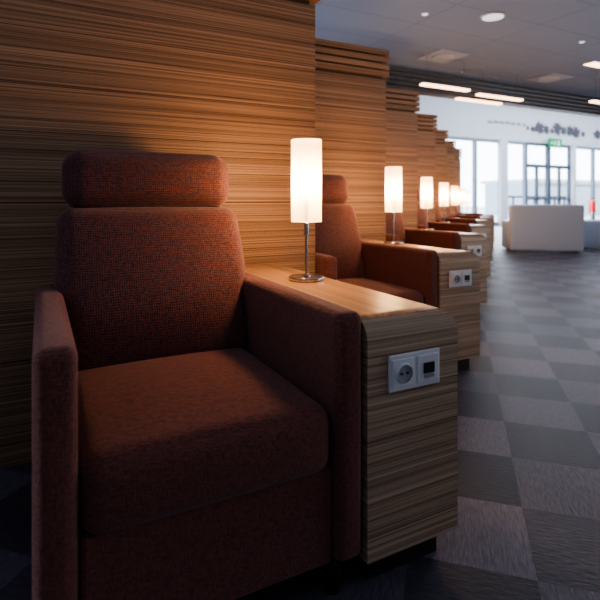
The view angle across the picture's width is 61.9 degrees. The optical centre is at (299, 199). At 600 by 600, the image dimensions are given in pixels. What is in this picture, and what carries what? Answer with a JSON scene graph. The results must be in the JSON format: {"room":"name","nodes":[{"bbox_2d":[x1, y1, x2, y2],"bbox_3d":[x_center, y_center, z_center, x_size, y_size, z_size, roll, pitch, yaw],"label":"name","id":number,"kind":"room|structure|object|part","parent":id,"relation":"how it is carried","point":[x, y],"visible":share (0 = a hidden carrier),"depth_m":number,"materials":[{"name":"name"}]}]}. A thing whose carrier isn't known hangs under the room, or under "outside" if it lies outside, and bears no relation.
{"room":"airport terminal","nodes":[
{"label":"airport terminal","id":0,"kind":"room"},
{"bbox_2d":[0,225,599,599],"bbox_3d":[10.063,1.025,10.988,36.000,0.050,18.200,0,0,-28],"label":"floor","id":1,"kind":"structure","parent":0,"point":[528,528],"depth_m":1.85,"materials":[{"name":"carpet"}]},
{"bbox_2d":[0,0,320,467],"bbox_3d":[-1.408,-0.100,2.310,2.835,2.200,1.098,0,0,-28],"label":"wall","id":2,"kind":"structure","parent":1,"relation":"on","point":[233,81],"depth_m":2.08,"materials":[{"name":"brown wood"}]},
{"bbox_2d":[32,150,360,599],"bbox_3d":[-0.377,0.412,1.495,0.738,1.176,0.932,0,0,-28],"label":"armchair","id":3,"kind":"object","parent":1,"relation":"on","point":[196,416],"visible":1,"depth_m":1.23,"materials":[{"name":"brown fabric"}]},
{"bbox_3d":[-0.651,0.590,1.307,0.079,0.626,0.852,0,0,-27],"label":"armrest","id":4,"kind":"part","parent":3,"relation":"part of","materials":[{"name":"brown fabric"}]},
{"bbox_3d":[-0.493,0.300,1.726,0.640,0.572,0.214,0,-20,-27],"label":"backrest","id":5,"kind":"part","parent":3,"relation":"part of","materials":[{"name":"brown fabric"}]},
{"bbox_2d":[78,348,328,534],"bbox_3d":[-0.310,0.590,1.366,0.572,0.214,0.640,0,0,-27],"label":"seat cushion","id":6,"kind":"object","parent":3,"relation":"on","point":[172,441],"depth_m":1.14,"materials":[{"name":"brown fabric"}]},
{"bbox_3d":[-0.349,0.782,1.442,0.572,0.235,0.760,0,0,-27],"label":"seat","id":7,"kind":"part","parent":3,"relation":"part of","materials":[{"name":"brown fabric"}]},
{"bbox_3d":[-0.066,0.590,1.612,0.079,0.626,0.852,0,0,-27],"label":"armrest","id":8,"kind":"part","parent":3,"relation":"part of","materials":[{"name":"brown fabric"}]},
{"bbox_3d":[0.083,0.948,1.283,0.048,0.105,0.048,0,0,-27],"label":"leg","id":9,"kind":"part","parent":3,"relation":"part of","materials":[{"name":"black"}]},
{"bbox_2d":[245,263,457,579],"bbox_3d":[0.049,0.650,1.818,0.305,0.700,1.150,0,0,-28],"label":"side table","id":10,"kind":"object","parent":1,"relation":"on","point":[409,349],"visible":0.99,"depth_m":1.33,"materials":[{"name":"brown wood"}]},
{"bbox_2d":[289,138,323,282],"bbox_3d":[0.024,0.037,1.877,0.134,0.525,0.134,0,0,-28],"label":"table lamp","id":11,"kind":"object","parent":10,"relation":"on","point":[306,153],"visible":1,"depth_m":1.83,"materials":[{"name":"white fabric"}]},
{"bbox_3d":[0.024,-0.072,1.877,0.115,0.306,0.115,0,0,-27],"label":"lamp shade","id":12,"kind":"part","parent":11,"relation":"part of","materials":[{"name":"white fabric"}]},
{"bbox_2d":[392,357,414,388],"bbox_3d":[0.268,0.447,1.294,0.073,0.072,0.005,0,0,-27],"label":"power socket","id":13,"kind":"object","parent":10,"relation":"attached to","point":[403,368],"depth_m":1.29,"materials":[{"name":"white plastic"}]},
{"bbox_3d":[0.302,0.447,1.319,0.170,0.094,0.009,0,0,-27],"label":"socket panel","id":14,"kind":"part","parent":10,"relation":"part of","materials":[{"name":"white plastic"}]},
{"bbox_2d":[417,352,438,382],"bbox_3d":[0.341,0.447,1.333,0.073,0.072,0.005,0,0,-27],"label":"outlet","id":15,"kind":"object","parent":10,"relation":"attached to","point":[427,362],"depth_m":1.33,"materials":[{"name":"white plastic"}]},
{"bbox_2d":[315,38,388,240],"bbox_3d":[-0.100,-0.100,4.206,1.270,2.200,1.098,0,0,-28],"label":"wall","id":16,"kind":"structure","parent":1,"relation":"on","point":[350,89],"depth_m":3.89,"materials":[{"name":"brown wood"}]},
{"bbox_2d":[315,174,437,306],"bbox_3d":[0.238,0.412,3.030,0.738,1.176,0.932,0,0,-28],"label":"armchair","id":17,"kind":"object","parent":1,"relation":"on","point":[410,273],"visible":0.3,"depth_m":3.15,"materials":[{"name":"brown fabric"}]},
{"bbox_3d":[-0.036,0.590,2.842,0.079,0.626,0.852,0,0,-27],"label":"armrest","id":18,"kind":"part","parent":17,"relation":"part of","materials":[{"name":"brown fabric"}]},
{"bbox_3d":[0.122,0.300,3.262,0.640,0.572,0.214,0,-20,-27],"label":"backrest","id":19,"kind":"part","parent":17,"relation":"part of","materials":[{"name":"brown fabric"}]},
{"bbox_2d":[337,278,423,303],"bbox_3d":[0.305,0.590,2.901,0.572,0.214,0.640,0,0,-27],"label":"seat cushion","id":20,"kind":"object","parent":17,"relation":"on","point":[408,289],"depth_m":2.85,"materials":[{"name":"brown fabric"}]},
{"bbox_3d":[0.548,0.590,3.147,0.079,0.626,0.852,0,0,-27],"label":"armrest","id":21,"kind":"part","parent":17,"relation":"part of","materials":[{"name":"brown fabric"}]},
{"bbox_2d":[386,88,419,228],"bbox_3d":[0.515,-0.100,5.742,1.270,2.200,1.098,0,0,-28],"label":"wall","id":22,"kind":"structure","parent":1,"relation":"on","point":[401,105],"depth_m":5.47,"materials":[{"name":"brown wood"}]},
{"bbox_2d":[361,238,479,370],"bbox_3d":[0.663,0.650,3.353,0.305,0.700,1.150,0,0,-28],"label":"side table","id":23,"kind":"object","parent":1,"relation":"on","point":[458,271],"visible":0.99,"depth_m":2.87,"materials":[{"name":"brown wood"}]},
{"bbox_2d":[384,166,403,244],"bbox_3d":[0.638,0.037,3.412,0.134,0.525,0.134,0,0,-28],"label":"table lamp","id":24,"kind":"object","parent":23,"relation":"on","point":[393,175],"visible":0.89,"depth_m":3.36,"materials":[{"name":"white fabric"}]},
{"bbox_3d":[0.638,-0.072,3.412,0.115,0.306,0.115,0,0,-27],"label":"lamp shade","id":25,"kind":"part","parent":24,"relation":"part of","materials":[{"name":"white fabric"}]},
{"bbox_2d":[451,272,460,285],"bbox_3d":[0.882,0.447,2.829,0.073,0.072,0.005,0,0,-27],"label":"power socket","id":26,"kind":"object","parent":23,"relation":"attached to","point":[455,276],"depth_m":2.83,"materials":[{"name":"white plastic"}]},
{"bbox_3d":[0.916,0.447,2.854,0.170,0.094,0.009,0,0,-27],"label":"socket panel","id":27,"kind":"part","parent":23,"relation":"part of","materials":[{"name":"white plastic"}]},
{"bbox_2d":[462,271,470,284],"bbox_3d":[0.956,0.447,2.868,0.073,0.072,0.005,0,0,-27],"label":"outlet","id":28,"kind":"object","parent":23,"relation":"attached to","point":[466,275],"depth_m":2.86,"materials":[{"name":"white plastic"}]},
{"bbox_2d":[386,212,459,249],"bbox_3d":[0.852,0.412,4.566,0.738,1.176,0.932,0,0,-28],"label":"armchair","id":29,"kind":"object","parent":1,"relation":"on","point":[432,238],"visible":0.06,"depth_m":4.63,"materials":[{"name":"brown fabric"}]},
{"bbox_3d":[0.578,0.590,4.378,0.079,0.626,0.852,0,0,-27],"label":"armrest","id":30,"kind":"part","parent":29,"relation":"part of","materials":[{"name":"brown fabric"}]},
{"bbox_3d":[0.736,0.300,4.797,0.640,0.572,0.214,0,-20,-27],"label":"backrest","id":31,"kind":"part","parent":29,"relation":"part of","materials":[{"name":"brown fabric"}]},
{"bbox_3d":[1.163,0.590,4.682,0.079,0.626,0.852,0,0,-27],"label":"armrest","id":32,"kind":"part","parent":29,"relation":"part of","materials":[{"name":"brown fabric"}]},
{"bbox_2d":[417,113,436,221],"bbox_3d":[1.130,-0.100,7.277,1.270,2.200,1.098,0,0,-28],"label":"wall","id":33,"kind":"structure","parent":1,"relation":"on","point":[426,123],"depth_m":7.02,"materials":[{"name":"brown wood"}]},
{"bbox_2d":[433,129,448,217],"bbox_3d":[1.744,-0.100,8.812,1.270,2.200,1.098,0,0,-28],"label":"wall","id":34,"kind":"structure","parent":1,"relation":"on","point":[441,139],"depth_m":8.56,"materials":[{"name":"brown wood"}]},
{"bbox_3d":[1.731,0.018,8.816,1.250,1.965,1.078,0,0,-27],"label":"panel","id":35,"kind":"part","parent":34,"relation":"part of","materials":[{"name":"brown wood"}]},
{"bbox_2d":[417,188,469,232],"bbox_3d":[1.467,0.412,6.101,0.738,1.176,0.932,0,0,-28],"label":"armchair","id":36,"kind":"object","parent":1,"relation":"on","point":[421,215],"visible":0.16,"depth_m":6.22,"materials":[{"name":"brown fabric"}]},
{"bbox_3d":[1.193,0.590,5.913,0.079,0.626,0.852,0,0,-27],"label":"armrest","id":37,"kind":"part","parent":36,"relation":"part of","materials":[{"name":"brown fabric"}]},
{"bbox_3d":[1.351,0.300,6.332,0.640,0.572,0.214,0,-20,-27],"label":"backrest","id":38,"kind":"part","parent":36,"relation":"part of","materials":[{"name":"brown fabric"}]},
{"bbox_3d":[1.778,0.590,6.217,0.079,0.626,0.852,0,0,-27],"label":"armrest","id":39,"kind":"part","parent":36,"relation":"part of","materials":[{"name":"brown fabric"}]},
{"bbox_2d":[410,228,486,302],"bbox_3d":[1.278,0.650,4.888,0.305,0.700,1.150,0,0,-28],"label":"side table","id":40,"kind":"object","parent":1,"relation":"on","point":[476,243],"visible":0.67,"depth_m":4.44,"materials":[{"name":"brown wood"}]},
{"bbox_2d":[421,177,433,229],"bbox_3d":[1.253,0.037,4.948,0.134,0.525,0.134,0,0,-28],"label":"table lamp","id":41,"kind":"object","parent":40,"relation":"on","point":[426,182],"visible":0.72,"depth_m":4.90,"materials":[{"name":"white fabric"}]},
{"bbox_3d":[1.253,-0.072,4.948,0.115,0.306,0.115,0,0,-27],"label":"lamp shade","id":42,"kind":"part","parent":41,"relation":"part of","materials":[{"name":"white fabric"}]},
{"bbox_3d":[1.531,0.447,4.389,0.170,0.094,0.009,0,0,-27],"label":"socket panel","id":43,"kind":"part","parent":40,"relation":"part of","materials":[{"name":"white plastic"}]},
{"bbox_2d":[475,247,480,254],"bbox_3d":[1.570,0.447,4.403,0.073,0.072,0.005,0,0,-27],"label":"outlet","id":44,"kind":"object","parent":40,"relation":"attached to","point":[477,249],"depth_m":4.40,"materials":[{"name":"white plastic"}]},
{"bbox_2d":[445,140,455,214],"bbox_3d":[2.359,-0.100,10.347,1.270,2.200,1.098,0,0,-28],"label":"wall","id":45,"kind":"structure","parent":1,"relation":"on","point":[451,147],"depth_m":10.11,"materials":[{"name":"brown wood"}]},
{"bbox_3d":[2.345,0.018,10.351,1.250,1.965,1.078,0,0,-27],"label":"panel","id":46,"kind":"part","parent":45,"relation":"part of","materials":[{"name":"brown wood"}]},
{"bbox_2d":[435,202,475,223],"bbox_3d":[2.081,0.412,7.636,0.738,1.176,0.932,0,0,-28],"label":"armchair","id":47,"kind":"object","parent":1,"relation":"on","point":[438,218],"visible":0.09,"depth_m":7.71,"materials":[{"name":"brown fabric"}]},
{"bbox_3d":[1.965,0.300,7.867,0.640,0.572,0.214,0,-20,-27],"label":"backrest","id":48,"kind":"part","parent":47,"relation":"part of","materials":[{"name":"brown fabric"}]},
{"bbox_3d":[2.392,0.590,7.753,0.079,0.626,0.852,0,0,-27],"label":"armrest","id":49,"kind":"part","parent":47,"relation":"part of","materials":[{"name":"brown fabric"}]},
{"bbox_2d":[455,148,461,212],"bbox_3d":[2.973,-0.100,11.883,1.270,2.200,1.098,0,0,-28],"label":"wall","id":50,"kind":"structure","parent":1,"relation":"on","point":[458,151],"depth_m":11.66,"materials":[{"name":"brown wood"}]},
{"bbox_2d":[447,206,480,219],"bbox_3d":[2.696,0.412,9.171,0.738,1.176,0.932,0,0,-28],"label":"armchair","id":51,"kind":"object","parent":1,"relation":"on","point":[449,215],"visible":0.06,"depth_m":9.17,"materials":[{"name":"brown fabric"}]},
{"bbox_3d":[2.580,0.300,9.402,0.640,0.572,0.214,0,-20,-27],"label":"backrest","id":52,"kind":"part","parent":51,"relation":"part of","materials":[{"name":"brown fabric"}]},
{"bbox_3d":[3.007,0.590,9.288,0.079,0.626,0.852,0,0,-27],"label":"armrest","id":53,"kind":"part","parent":51,"relation":"part of","materials":[{"name":"brown fabric"}]},
{"bbox_2d":[455,205,482,215],"bbox_3d":[3.310,0.412,10.706,0.738,1.176,0.932,0,0,-28],"label":"armchair","id":54,"kind":"object","parent":1,"relation":"on","point":[456,211],"visible":0.06,"depth_m":10.72,"materials":[{"name":"brown fabric"}]},
{"bbox_3d":[3.621,0.590,10.823,0.079,0.626,0.852,0,0,-27],"label":"armrest","id":55,"kind":"part","parent":54,"relation":"part of","materials":[{"name":"brown fabric"}]},
{"bbox_2d":[470,224,489,276],"bbox_3d":[1.892,0.650,6.423,0.305,0.700,1.150,0,0,-28],"label":"side table","id":56,"kind":"object","parent":1,"relation":"on","point":[484,230],"visible":0.12,"depth_m":5.98,"materials":[{"name":"brown wood"}]},
{"bbox_2d":[439,182,448,222],"bbox_3d":[1.868,0.037,6.483,0.134,0.525,0.134,0,0,-28],"label":"table lamp","id":57,"kind":"object","parent":56,"relation":"on","point":[443,187],"visible":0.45,"depth_m":6.44,"materials":[{"name":"white fabric"}]},
{"bbox_3d":[1.868,-0.072,6.483,0.115,0.306,0.115,0,0,-27],"label":"lamp shade","id":58,"kind":"part","parent":57,"relation":"part of","materials":[{"name":"white fabric"}]},
{"bbox_2d":[476,219,491,260],"bbox_3d":[2.507,0.650,7.958,0.305,0.700,1.150,0,0,-28],"label":"side table","id":59,"kind":"object","parent":1,"relation":"on","point":[488,223],"visible":0.12,"depth_m":7.52,"materials":[{"name":"brown"}]},
{"bbox_2d":[451,186,458,217],"bbox_3d":[2.482,0.037,8.018,0.134,0.525,0.134,0,0,-28],"label":"table lamp","id":60,"kind":"object","parent":59,"relation":"on","point":[454,189],"visible":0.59,"depth_m":7.97,"materials":[{"name":"white fabric"}]},
{"bbox_3d":[2.482,-0.072,8.018,0.115,0.306,0.115,0,0,-27],"label":"lamp shade","id":61,"kind":"part","parent":60,"relation":"part of","materials":[{"name":"white fabric"}]},
{"bbox_2d":[480,216,493,250],"bbox_3d":[3.122,0.650,9.494,0.305,0.700,1.150,0,0,-28],"label":"side table","id":62,"kind":"object","parent":1,"relation":"on","point":[491,219],"visible":0.02,"depth_m":9.06,"materials":[{"name":"brown"}]},
{"bbox_2d":[459,188,464,206],"bbox_3d":[3.097,0.037,9.553,0.134,0.525,0.134,0,0,-28],"label":"table lamp","id":63,"kind":"object","parent":62,"relation":"on","point":[461,190],"visible":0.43,"depth_m":9.50,"materials":[{"name":"white fabric"}]},
{"bbox_2d":[483,214,494,242],"bbox_3d":[3.736,0.650,11.029,0.305,0.700,1.150,0,0,-28],"label":"side table","id":64,"kind":"object","parent":1,"relation":"on","point":[489,215],"visible":0.02,"depth_m":10.61,"materials":[{"name":"brown"}]},
{"bbox_2d":[465,190,469,212],"bbox_3d":[3.711,0.037,11.088,0.134,0.525,0.134,0,0,-28],"label":"table lamp","id":65,"kind":"object","parent":64,"relation":"on","point":[467,192],"visible":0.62,"depth_m":11.04,"materials":[{"name":"white fabric"}]},
{"bbox_3d":[3.711,-0.072,11.088,0.115,0.306,0.115,0,0,-27],"label":"lamp shade","id":66,"kind":"part","parent":65,"relation":"part of","materials":[{"name":"white fabric"}]},
{"bbox_2d":[502,204,583,251],"bbox_3d":[4.765,0.542,9.874,1.330,0.915,0.796,0,0,10],"label":"sofa","id":67,"kind":"object","parent":1,"relation":"on","point":[529,227],"visible":1,"depth_m":9.50,"materials":[{"name":"white leather"}]},
{"bbox_3d":[4.199,0.690,10.028,0.160,0.560,0.700,0,0,10],"label":"armrest","id":68,"kind":"part","parent":67,"relation":"part of","materials":[{"name":"white leather"}]},
{"bbox_2d":[584,220,599,248],"bbox_3d":[6.497,0.702,10.207,1.500,0.595,0.792,0,0,20],"label":"sofa","id":69,"kind":"object","parent":1,"relation":"on","point":[591,227],"visible":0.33,"depth_m":10.03,"materials":[{"name":"white leather"}]},
{"bbox_2d":[589,198,595,219],"bbox_3d":[12.880,0.460,22.037,0.280,1.080,0.280,0,0,-28],"label":"fire extinguisher","id":70,"kind":"object","parent":1,"relation":"on","point":[592,203],"visible":0.8,"depth_m":21.93,"materials":[{"name":"red metal"}]},
{"bbox_2d":[313,0,599,97],"bbox_3d":[12.003,-1.930,7.263,36.000,0.060,9.800,0,0,-28],"label":"ceiling","id":71,"kind":"structure","parent":0,"point":[535,38],"depth_m":5.71,"materials":[{"name":"paint"}]},
{"bbox_2d":[417,49,469,62],"bbox_3d":[1.887,-1.885,6.597,0.480,0.030,0.480,0,0,-28],"label":"ceiling vent","id":72,"kind":"object","parent":71,"relation":"in","point":[442,55],"visible":1,"depth_m":6.53,"materials":[{"name":"silver metal"}]},
{"bbox_2d":[419,53,470,91],"bbox_3d":[1.934,-1.692,6.642,0.819,0.420,0.090,0,0,-28],"label":"light","id":73,"kind":"object","parent":71,"relation":"hanging from","point":[426,84],"visible":1,"depth_m":6.59,"materials":[{"name":"beige plastic"}]},
{"bbox_2d":[420,83,469,91],"bbox_3d":[1.934,-1.495,6.642,0.819,0.026,0.080,0,0,-27],"label":"diffuser","id":74,"kind":"object","parent":73,"relation":"attached to","point":[434,85],"depth_m":6.61,"materials":[{"name":"beige plastic"}]},
{"bbox_2d":[455,72,502,104],"bbox_3d":[2.716,-1.692,7.583,0.909,0.420,0.090,0,0,-28],"label":"light","id":75,"kind":"object","parent":71,"relation":"hanging from","point":[460,98],"visible":1,"depth_m":7.52,"materials":[{"name":"beige plastic"}]},
{"bbox_2d":[455,97,501,104],"bbox_3d":[2.716,-1.495,7.583,0.909,0.026,0.080,0,0,-27],"label":"diffuser","id":76,"kind":"object","parent":75,"relation":"attached to","point":[467,99],"depth_m":7.53,"materials":[{"name":"beige plastic"}]},
{"bbox_2d":[480,12,505,20],"bbox_3d":[1.993,-1.891,5.163,0.250,0.018,0.250,0,0,-28],"label":"recessed light","id":77,"kind":"object","parent":71,"relation":"in","point":[491,16],"visible":1,"depth_m":5.13,"materials":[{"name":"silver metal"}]},
{"bbox_2d":[389,66,599,99],"bbox_3d":[12.797,-1.855,13.099,29.200,0.042,0.180,0,0,-28],"label":"trim","id":78,"kind":"structure","parent":71,"relation":"attached to","point":[391,68],"depth_m":7.87,"materials":[{"name":"grey"}]},
{"bbox_2d":[475,66,523,101],"bbox_3d":[2.917,-1.692,7.288,0.902,0.420,0.090,0,0,-28],"label":"light","id":79,"kind":"object","parent":71,"relation":"hanging from","point":[481,94],"visible":1,"depth_m":7.23,"materials":[{"name":"beige plastic"}]},
{"bbox_2d":[476,93,523,101],"bbox_3d":[2.917,-1.495,7.288,0.902,0.026,0.080,0,0,-27],"label":"diffuser","id":80,"kind":"object","parent":79,"relation":"attached to","point":[489,95],"depth_m":7.24,"materials":[{"name":"beige plastic"}]},
{"bbox_2d":[526,73,572,83],"bbox_3d":[3.877,-1.885,7.787,0.480,0.030,0.480,0,0,-28],"label":"ceiling vent","id":81,"kind":"object","parent":71,"relation":"in","point":[551,77],"visible":1,"depth_m":7.71,"materials":[{"name":"silver metal"}]},
{"bbox_2d":[581,60,599,67],"bbox_3d":[4.149,-1.891,6.985,0.400,0.018,0.200,0,0,-28],"label":"recessed light","id":82,"kind":"object","parent":71,"relation":"in","point":[596,64],"visible":1,"depth_m":6.94,"materials":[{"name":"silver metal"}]},
{"bbox_2d":[584,62,599,67],"bbox_3d":[4.149,-1.885,6.985,0.360,0.006,0.160,0,0,-27],"label":"diffuser","id":83,"kind":"object","parent":82,"relation":"attached to","point":[592,64],"depth_m":6.94,"materials":[{"name":"beige plastic"}]},
{"bbox_2d":[589,75,599,103],"bbox_3d":[4.934,-1.692,7.839,1.182,0.420,0.090,0,0,-28],"label":"light","id":84,"kind":"object","parent":71,"relation":"hanging from","point":[596,101],"visible":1,"depth_m":7.58,"materials":[{"name":"beige plastic"}]},
{"bbox_2d":[589,100,599,103],"bbox_3d":[4.934,-1.495,7.839,1.182,0.026,0.080,0,0,-27],"label":"diffuser","id":85,"kind":"object","parent":84,"relation":"attached to","point":[590,101],"depth_m":7.58,"materials":[{"name":"beige plastic"}]},
{"bbox_2d":[382,79,599,111],"bbox_3d":[12.797,-1.657,13.099,29.200,0.042,0.180,0,0,-28],"label":"trim","id":86,"kind":"structure","parent":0,"point":[389,82],"depth_m":7.75,"materials":[{"name":"grey metal"}]},
{"bbox_2d":[385,75,599,108],"bbox_3d":[12.797,-1.723,13.099,29.200,0.042,0.180,0,0,-28],"label":"trim","id":87,"kind":"structure","parent":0,"point":[395,78],"depth_m":8.08,"materials":[{"name":"grey metal"}]},
{"bbox_2d":[386,84,599,116],"bbox_3d":[12.797,-1.591,13.099,29.200,0.042,0.180,0,0,-28],"label":"trim","id":88,"kind":"structure","parent":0,"point":[424,92],"depth_m":8.15,"materials":[{"name":"grey metal"}]},
{"bbox_2d":[387,70,599,104],"bbox_3d":[12.797,-1.789,13.099,29.200,0.042,0.180,0,0,-28],"label":"trim","id":89,"kind":"structure","parent":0,"point":[393,73],"depth_m":7.86,"materials":[{"name":"grey metal"}]},
{"bbox_2d":[498,139,507,224],"bbox_3d":[8.054,-0.695,19.829,0.400,3.390,0.140,0,0,-28],"label":"wall pier","id":90,"kind":"object","parent":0,"point":[502,144],"visible":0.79,"depth_m":19.74,"materials":[{"name":"white paint"}]},
{"bbox_2d":[415,95,599,147],"bbox_3d":[12.117,-3.195,22.204,22.000,1.610,0.200,0,0,-28],"label":"wall","id":91,"kind":"structure","parent":0,"point":[461,118],"depth_m":20.03,"materials":[{"name":"white paint"}]},
{"bbox_2d":[446,136,475,212],"bbox_3d":[5.991,-0.695,18.919,1.700,3.390,0.130,0,0,-28],"label":"window","id":92,"kind":"structure","parent":91,"relation":"in","point":[473,140],"depth_m":19.25,"materials":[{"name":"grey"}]},
{"bbox_2d":[476,138,497,224],"bbox_3d":[7.366,-0.695,19.635,1.400,3.390,0.130,0,0,-28],"label":"window","id":93,"kind":"structure","parent":91,"relation":"in","point":[477,139],"depth_m":19.32,"materials":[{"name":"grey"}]},
{"bbox_2d":[508,141,525,203],"bbox_3d":[8.630,-0.695,20.293,1.450,3.390,0.130,0,0,-28],"label":"window","id":94,"kind":"structure","parent":91,"relation":"in","point":[523,144],"depth_m":20.56,"materials":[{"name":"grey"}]},
{"bbox_2d":[526,142,548,203],"bbox_3d":[9.916,-0.695,20.962,1.450,3.390,0.130,0,0,-28],"label":"window","id":95,"kind":"structure","parent":91,"relation":"in","point":[536,166],"depth_m":20.94,"materials":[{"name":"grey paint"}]},
{"bbox_2d":[533,121,543,133],"bbox_3d":[10.020,-3.026,20.988,0.781,0.714,0.001,0,0,-28],"label":"wall mural","id":96,"kind":"object","parent":91,"relation":"attached to","point":[539,127],"visible":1,"depth_m":21.01,"materials":[{"name":"grey"}]},
{"bbox_2d":[543,125,548,133],"bbox_3d":[10.453,-3.019,21.213,0.555,0.485,0.001,0,0,-28],"label":"wall mural","id":97,"kind":"object","parent":91,"relation":"attached to","point":[546,129],"visible":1,"depth_m":21.22,"materials":[{"name":"grey paint"}]},
{"bbox_2d":[548,138,561,147],"bbox_3d":[10.721,-2.400,21.203,0.800,0.380,0.286,0,0,-28],"label":"exit sign","id":98,"kind":"object","parent":91,"relation":"attached to","point":[552,142],"visible":1,"depth_m":21.05,"materials":[{"name":"green plastic"}]},
{"bbox_2d":[553,121,562,135],"bbox_3d":[11.075,-3.048,21.537,0.790,0.694,0.001,0,0,-28],"label":"wall mural","id":99,"kind":"object","parent":91,"relation":"attached to","point":[557,127],"visible":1,"depth_m":21.55,"materials":[{"name":"grey paint"}]},
{"bbox_2d":[549,145,570,204],"bbox_3d":[11.207,-0.695,21.634,1.460,3.390,0.130,0,0,-28],"label":"window","id":100,"kind":"structure","parent":91,"relation":"in","point":[558,167],"depth_m":21.63,"materials":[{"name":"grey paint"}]},
{"bbox_2d":[560,126,566,134],"bbox_3d":[11.474,-3.000,21.745,0.530,0.491,0.001,0,0,-28],"label":"wall mural","id":101,"kind":"object","parent":91,"relation":"attached to","point":[563,131],"visible":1,"depth_m":21.73,"materials":[{"name":"grey paint"}]},
{"bbox_2d":[566,124,574,136],"bbox_3d":[11.854,-3.051,21.943,0.752,0.606,0.001,0,0,-28],"label":"wall mural","id":102,"kind":"object","parent":91,"relation":"attached to","point":[570,130],"visible":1,"depth_m":21.93,"materials":[{"name":"grey paint"}]},
{"bbox_2d":[572,126,580,138],"bbox_3d":[12.249,-2.978,22.148,0.620,0.655,0.001,0,0,-28],"label":"wall mural","id":103,"kind":"object","parent":91,"relation":"attached to","point":[576,133],"visible":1,"depth_m":22.15,"materials":[{"name":"grey paint"}]},
{"bbox_2d":[576,146,593,219],"bbox_3d":[12.582,-0.695,22.350,1.640,3.390,0.130,0,0,-28],"label":"window","id":104,"kind":"structure","parent":91,"relation":"in","point":[591,149],"depth_m":22.67,"materials":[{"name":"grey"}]},
{"bbox_2d":[593,130,599,139],"bbox_3d":[13.569,-2.998,22.836,0.752,0.583,0.001,0,0,-28],"label":"wall mural","id":105,"kind":"object","parent":91,"relation":"attached to","point":[597,133],"visible":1,"depth_m":22.85,"materials":[{"name":"grey"}]},
{"bbox_2d":[594,147,599,219],"bbox_3d":[14.063,-0.695,23.121,1.700,3.390,0.130,0,0,-28],"label":"window","id":106,"kind":"structure","parent":91,"relation":"in","point":[595,148],"depth_m":22.68,"materials":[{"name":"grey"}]},
{"bbox_2d":[571,145,575,204],"bbox_3d":[11.957,-0.695,21.861,0.200,3.390,0.140,0,0,-28],"label":"wall pier","id":107,"kind":"object","parent":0,"point":[573,147],"visible":0.64,"depth_m":21.80,"materials":[{"name":"white paint"}]},
{"label":"outside","id":108,"kind":"structure","parent":0,"visible":0},
{"bbox_2d":[461,206,599,221],"bbox_3d":[17.779,2.100,84.959,130.000,0.200,105.700,0,0,-28],"label":"ground","id":109,"kind":"structure","parent":108,"point":[464,208],"depth_m":86.97,"materials":[{"name":"white"}]},
{"bbox_2d":[508,196,566,208],"bbox_3d":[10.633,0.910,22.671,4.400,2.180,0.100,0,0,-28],"label":"railing","id":110,"kind":"object","parent":109,"relation":"on","point":[512,197],"visible":0.25,"depth_m":22.68,"materials":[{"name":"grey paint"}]},
{"bbox_3d":[10.633,-0.140,22.671,4.400,0.080,0.100,0,0,-27],"label":"rail","id":111,"kind":"part","parent":110,"relation":"part of","materials":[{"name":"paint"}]},
{"bbox_2d":[480,179,599,214],"bbox_3d":[34.216,-0.300,68.544,16.800,4.600,8.800,0,0,-28],"label":"terminal building","id":112,"kind":"structure","parent":109,"relation":"on","point":[514,186],"depth_m":65.10,"materials":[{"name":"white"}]}
]}

